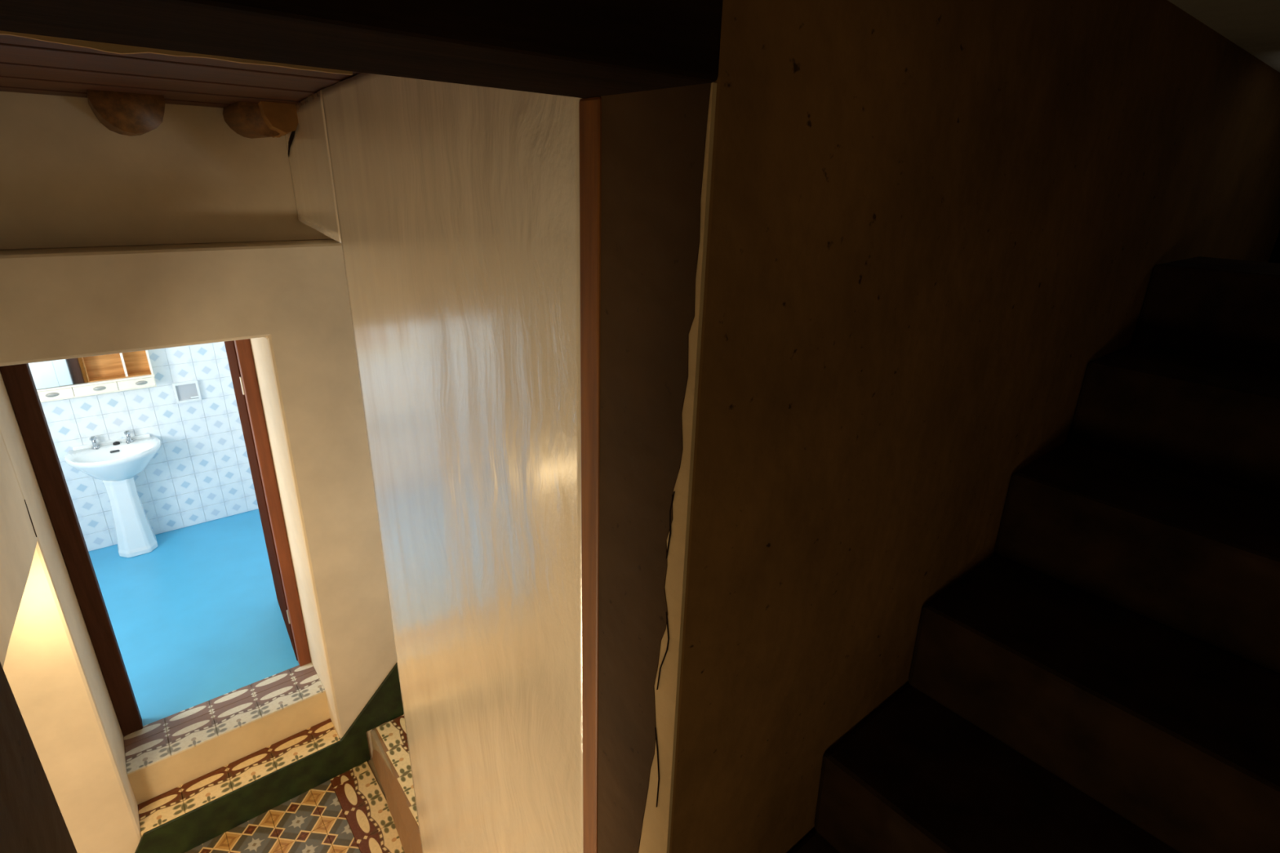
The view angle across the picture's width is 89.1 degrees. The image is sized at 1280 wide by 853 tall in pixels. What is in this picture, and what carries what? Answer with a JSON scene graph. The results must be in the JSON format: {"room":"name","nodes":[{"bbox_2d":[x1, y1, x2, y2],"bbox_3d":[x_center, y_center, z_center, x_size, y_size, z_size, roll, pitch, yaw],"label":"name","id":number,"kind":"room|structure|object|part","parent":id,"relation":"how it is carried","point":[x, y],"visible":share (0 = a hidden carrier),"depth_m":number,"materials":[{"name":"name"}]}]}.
{"room":"stairwell","nodes":[
{"label":"stairwell","id":0,"kind":"room"},
{"bbox_2d":[0,433,37,668],"bbox_3d":[-2.034,0.189,0.958,1.320,1.568,2.375,-15,27,-37],"label":"wall","id":1,"kind":"structure","parent":0,"point":[18,536],"depth_m":2.07,"materials":[{"name":"beige paint"}]},
{"bbox_2d":[40,341,258,551],"bbox_3d":[-3.931,-0.313,4.601,2.250,2.800,0.106,-15,27,-37],"label":"wall","id":2,"kind":"structure","parent":0,"point":[200,470],"depth_m":4.99,"materials":[{"name":"white tile"}]},
{"bbox_2d":[28,350,156,402],"bbox_3d":[-3.822,-0.519,4.437,0.736,0.622,0.131,-15,27,-37],"label":"upper cabinet","id":3,"kind":"object","parent":2,"relation":"attached to","point":[71,378],"visible":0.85,"depth_m":4.52,"materials":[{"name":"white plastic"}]},
{"bbox_3d":[-3.991,-0.489,4.234,0.206,0.512,0.006,-15,27,-37],"label":"mirror door","id":4,"kind":"part","parent":3,"relation":"part of","materials":[{"name":"clear glass"}]},
{"bbox_3d":[-3.951,-0.211,4.369,0.072,0.030,0.016,-15,27,-37],"label":"cup handle","id":5,"kind":"part","parent":3,"relation":"part of","materials":[{"name":"grey metal"}]},
{"bbox_3d":[-4.006,-0.221,4.396,0.265,0.067,0.100,-15,27,-37],"label":"drawer","id":6,"kind":"part","parent":3,"relation":"part of","materials":[{"name":"white wood"}]},
{"bbox_3d":[-3.857,-0.528,4.345,0.153,0.512,0.006,-15,27,-37],"label":"mirror door","id":7,"kind":"part","parent":3,"relation":"part of","materials":[{"name":"clear glass"}]},
{"bbox_3d":[-3.829,-0.560,4.426,0.012,0.508,0.090,-15,27,-37],"label":"panel","id":8,"kind":"part","parent":3,"relation":"part of","materials":[{"name":"brown wood"}]},
{"bbox_3d":[-3.809,-0.274,4.548,0.240,0.067,0.100,-15,27,-37],"label":"drawer","id":9,"kind":"part","parent":3,"relation":"part of","materials":[{"name":"white wood"}]},
{"bbox_3d":[-3.757,-0.263,4.519,0.072,0.030,0.016,-15,27,-37],"label":"cup handle","id":10,"kind":"part","parent":3,"relation":"part of","materials":[{"name":"grey metal"}]},
{"bbox_3d":[-3.857,-0.572,4.466,0.702,0.515,0.010,-15,27,-37],"label":"panel","id":11,"kind":"part","parent":3,"relation":"part of","materials":[{"name":"brown wood"}]},
{"bbox_2d":[88,370,151,382],"bbox_3d":[-3.834,-0.322,4.523,0.702,0.007,0.084,-15,27,-37],"label":"shelf","id":12,"kind":"object","parent":3,"relation":"attached to","point":[113,375],"depth_m":4.62,"materials":[{"name":"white wood"}]},
{"bbox_3d":[-3.632,-0.321,4.685,0.213,0.067,0.100,-15,27,-37],"label":"drawer","id":13,"kind":"part","parent":3,"relation":"part of","materials":[{"name":"white wood"}]},
{"bbox_3d":[-3.575,-0.311,4.660,0.072,0.030,0.016,-15,27,-37],"label":"cup handle","id":14,"kind":"part","parent":3,"relation":"part of","materials":[{"name":"grey metal"}]},
{"bbox_2d":[172,380,201,403],"bbox_3d":[-3.447,-0.264,4.945,0.160,0.154,0.026,-15,27,-37],"label":"recessed soap dish","id":15,"kind":"object","parent":2,"relation":"attached to","point":[186,391],"visible":1,"depth_m":4.95,"materials":[{"name":"white ceramic"}]},
{"bbox_2d":[0,91,332,249],"bbox_3d":[-1.909,-1.159,2.654,4.100,0.758,0.400,-15,27,-37],"label":"wall","id":16,"kind":"structure","parent":0,"point":[68,180],"depth_m":2.47,"materials":[{"name":"beige paint"}]},
{"bbox_2d":[0,34,359,157],"bbox_3d":[-0.998,-0.840,1.586,4.100,0.301,2.570,-15,27,-37],"label":"ceiling","id":17,"kind":"structure","parent":0,"point":[128,94],"depth_m":1.86,"materials":[{"name":"brown wood"}]},
{"bbox_2d":[88,508,299,726],"bbox_3d":[-3.260,1.260,4.276,2.050,0.133,2.342,-15,27,-37],"label":"floor","id":18,"kind":"structure","parent":0,"point":[197,618],"depth_m":4.22,"materials":[{"name":"blue paint"}]},
{"bbox_2d":[63,430,160,557],"bbox_3d":[-3.753,0.510,4.755,0.550,0.898,0.380,-15,27,-37],"label":"washbasin","id":19,"kind":"object","parent":18,"relation":"on","point":[116,462],"visible":1,"depth_m":4.71,"materials":[{"name":"white ceramic"}]},
{"bbox_2d":[89,435,99,449],"bbox_3d":[-3.878,0.125,4.621,0.046,0.091,0.124,-15,27,-37],"label":"tap","id":20,"kind":"object","parent":19,"relation":"on","point":[94,446],"depth_m":4.64,"materials":[{"name":"silver metal"}]},
{"bbox_3d":[-3.746,0.273,4.664,0.550,0.215,0.380,-15,27,-37],"label":"bowl","id":21,"kind":"part","parent":19,"relation":"part of","materials":[{"name":"white ceramic"}]},
{"bbox_2d":[124,430,133,444],"bbox_3d":[-3.727,0.085,4.738,0.046,0.091,0.124,-15,27,-37],"label":"tap","id":22,"kind":"object","parent":19,"relation":"on","point":[128,440],"depth_m":4.76,"materials":[{"name":"silver metal"}]},
{"bbox_2d":[0,239,404,852],"bbox_3d":[-1.929,1.113,3.464,4.100,4.060,0.545,-15,27,-37],"label":"wall","id":23,"kind":"structure","parent":0,"point":[290,298],"depth_m":2.80,"materials":[{"name":"beige paint"}]},
{"bbox_2d":[0,338,311,736],"bbox_3d":[-2.490,0.417,3.487,0.910,2.046,0.766,-15,27,-37],"label":"door frame","id":24,"kind":"structure","parent":23,"relation":"in","point":[18,380],"depth_m":3.17,"materials":[{"name":"brown wood"}]},
{"bbox_2d":[134,662,404,852],"bbox_3d":[-1.970,2.060,3.428,1.700,1.412,0.018,-15,27,-37],"label":"baseboard","id":25,"kind":"structure","parent":23,"relation":"attached to","point":[183,833],"depth_m":3.42,"materials":[{"name":"green paint"}]},
{"bbox_2d":[185,758,404,852],"bbox_3d":[-1.204,2.421,2.636,1.150,0.150,2.425,-15,27,-37],"label":"floor","id":26,"kind":"structure","parent":0,"point":[349,812],"depth_m":3.35,"materials":[{"name":"tile"}]},
{"bbox_2d":[123,662,340,836],"bbox_3d":[-2.167,1.745,3.510,0.891,0.434,0.549,-15,27,-37],"label":"steps","id":27,"kind":"structure","parent":26,"relation":"on","point":[183,762],"depth_m":3.40,"materials":[{"name":"tile"}]},
{"bbox_2d":[369,715,422,852],"bbox_3d":[-0.642,1.411,3.706,1.723,1.000,0.879,-15,27,-37],"label":"stair","id":28,"kind":"structure","parent":26,"relation":"on","point":[390,756],"depth_m":3.43,"materials":[{"name":"tile"}]},
{"bbox_2d":[284,89,341,243],"bbox_3d":[-1.158,-0.942,2.378,0.113,0.425,1.068,-11,25,-31],"label":"wall","id":29,"kind":"structure","parent":0,"point":[309,159],"depth_m":2.20,"materials":[{"name":"beige paint"}]},
{"bbox_2d":[321,72,583,852],"bbox_3d":[-0.490,0.830,1.935,0.114,3.380,1.467,-13,25,-33],"label":"door","id":30,"kind":"structure","parent":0,"point":[458,205],"depth_m":1.37,"materials":[{"name":"beige paint"}]},
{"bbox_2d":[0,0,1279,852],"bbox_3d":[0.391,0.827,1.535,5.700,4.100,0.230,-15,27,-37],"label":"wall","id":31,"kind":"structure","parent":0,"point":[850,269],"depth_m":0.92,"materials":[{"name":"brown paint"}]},
{"bbox_2d":[1168,0,1279,72],"bbox_3d":[1.358,-0.461,0.173,6.300,0.110,2.200,-15,27,-37],"label":"ceiling","id":32,"kind":"structure","parent":0,"point":[1252,25],"depth_m":1.40,"materials":[{"name":"white paint"}]},
{"bbox_3d":[-0.159,1.760,-0.189,2.400,0.160,2.098,-15,27,-37],"label":"floor","id":33,"kind":"structure","parent":0,"visible":0},
{"bbox_2d":[790,256,1279,852],"bbox_3d":[1.247,0.459,1.203,1.979,1.300,1.118,-15,27,-37],"label":"stair","id":34,"kind":"structure","parent":33,"relation":"on","point":[1107,680],"depth_m":1.28,"materials":[{"name":"brown wood"}]}
]}

